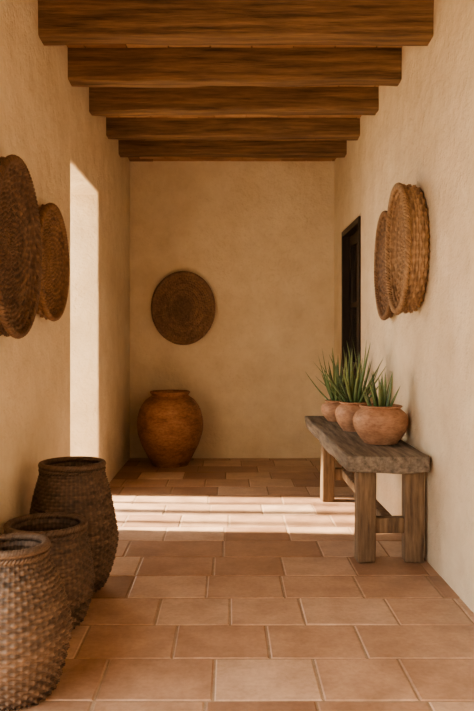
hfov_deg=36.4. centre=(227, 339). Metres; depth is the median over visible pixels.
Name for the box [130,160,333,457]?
wall
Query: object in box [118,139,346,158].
ceiling beam
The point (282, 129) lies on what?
ceiling beam
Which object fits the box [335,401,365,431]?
pot
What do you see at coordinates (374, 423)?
pot
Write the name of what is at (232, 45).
ceiling
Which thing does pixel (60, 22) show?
ceiling beam
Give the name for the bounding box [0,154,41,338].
woven wall basket
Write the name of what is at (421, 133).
wall
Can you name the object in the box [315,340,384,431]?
aloe
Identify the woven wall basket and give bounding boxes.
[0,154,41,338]
[36,203,69,321]
[151,271,215,344]
[374,211,392,319]
[385,182,429,314]
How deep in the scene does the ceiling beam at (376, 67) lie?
4.85 m
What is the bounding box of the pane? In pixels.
[353,244,356,362]
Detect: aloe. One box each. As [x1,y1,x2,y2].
[306,348,357,421]
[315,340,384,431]
[353,370,408,444]
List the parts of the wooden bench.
leg, rail, leg, seat, rail, leg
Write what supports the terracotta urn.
on the floor
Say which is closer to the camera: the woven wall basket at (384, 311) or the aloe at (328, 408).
the woven wall basket at (384, 311)
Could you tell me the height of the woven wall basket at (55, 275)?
0.678 m
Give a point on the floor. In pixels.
(231, 585)
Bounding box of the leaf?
[349,231,357,381]
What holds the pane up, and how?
attached to the leaf
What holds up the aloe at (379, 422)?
on the wooden bench
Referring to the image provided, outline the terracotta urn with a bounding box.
[137,390,202,467]
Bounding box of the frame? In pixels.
[342,216,360,467]
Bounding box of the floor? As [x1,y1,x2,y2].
[0,458,473,710]
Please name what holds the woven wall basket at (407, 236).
attached to the wall at (421, 133)
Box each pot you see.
[321,399,340,421]
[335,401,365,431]
[353,403,408,444]
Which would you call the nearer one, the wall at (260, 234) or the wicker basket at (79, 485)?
the wicker basket at (79, 485)
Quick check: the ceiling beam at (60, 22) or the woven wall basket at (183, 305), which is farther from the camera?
the woven wall basket at (183, 305)
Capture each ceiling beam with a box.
[38,0,433,45]
[68,46,401,87]
[89,87,378,116]
[106,117,359,140]
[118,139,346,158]
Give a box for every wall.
[0,0,129,533]
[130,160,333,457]
[334,0,473,612]
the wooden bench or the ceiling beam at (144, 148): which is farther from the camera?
the ceiling beam at (144, 148)
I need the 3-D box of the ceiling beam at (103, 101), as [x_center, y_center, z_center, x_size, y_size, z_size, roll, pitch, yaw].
[0.048,-1.890,5.661,2.378,0.228,0.163,0,0,0]
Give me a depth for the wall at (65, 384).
4.75 m
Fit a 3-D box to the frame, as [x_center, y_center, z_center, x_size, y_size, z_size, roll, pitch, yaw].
[1.244,0.100,6.865,0.172,2.400,0.970,0,0,0]
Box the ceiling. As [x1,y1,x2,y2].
[67,44,402,160]
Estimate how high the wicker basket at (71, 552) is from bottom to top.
0.474 m
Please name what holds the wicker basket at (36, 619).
on the floor
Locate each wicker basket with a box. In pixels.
[0,532,72,710]
[3,512,94,628]
[29,456,118,592]
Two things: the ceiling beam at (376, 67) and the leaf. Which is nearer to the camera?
the ceiling beam at (376, 67)
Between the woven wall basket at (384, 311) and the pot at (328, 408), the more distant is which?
the pot at (328, 408)
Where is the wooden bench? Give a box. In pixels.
[305,416,428,562]
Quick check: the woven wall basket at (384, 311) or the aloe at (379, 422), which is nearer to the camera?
the aloe at (379, 422)

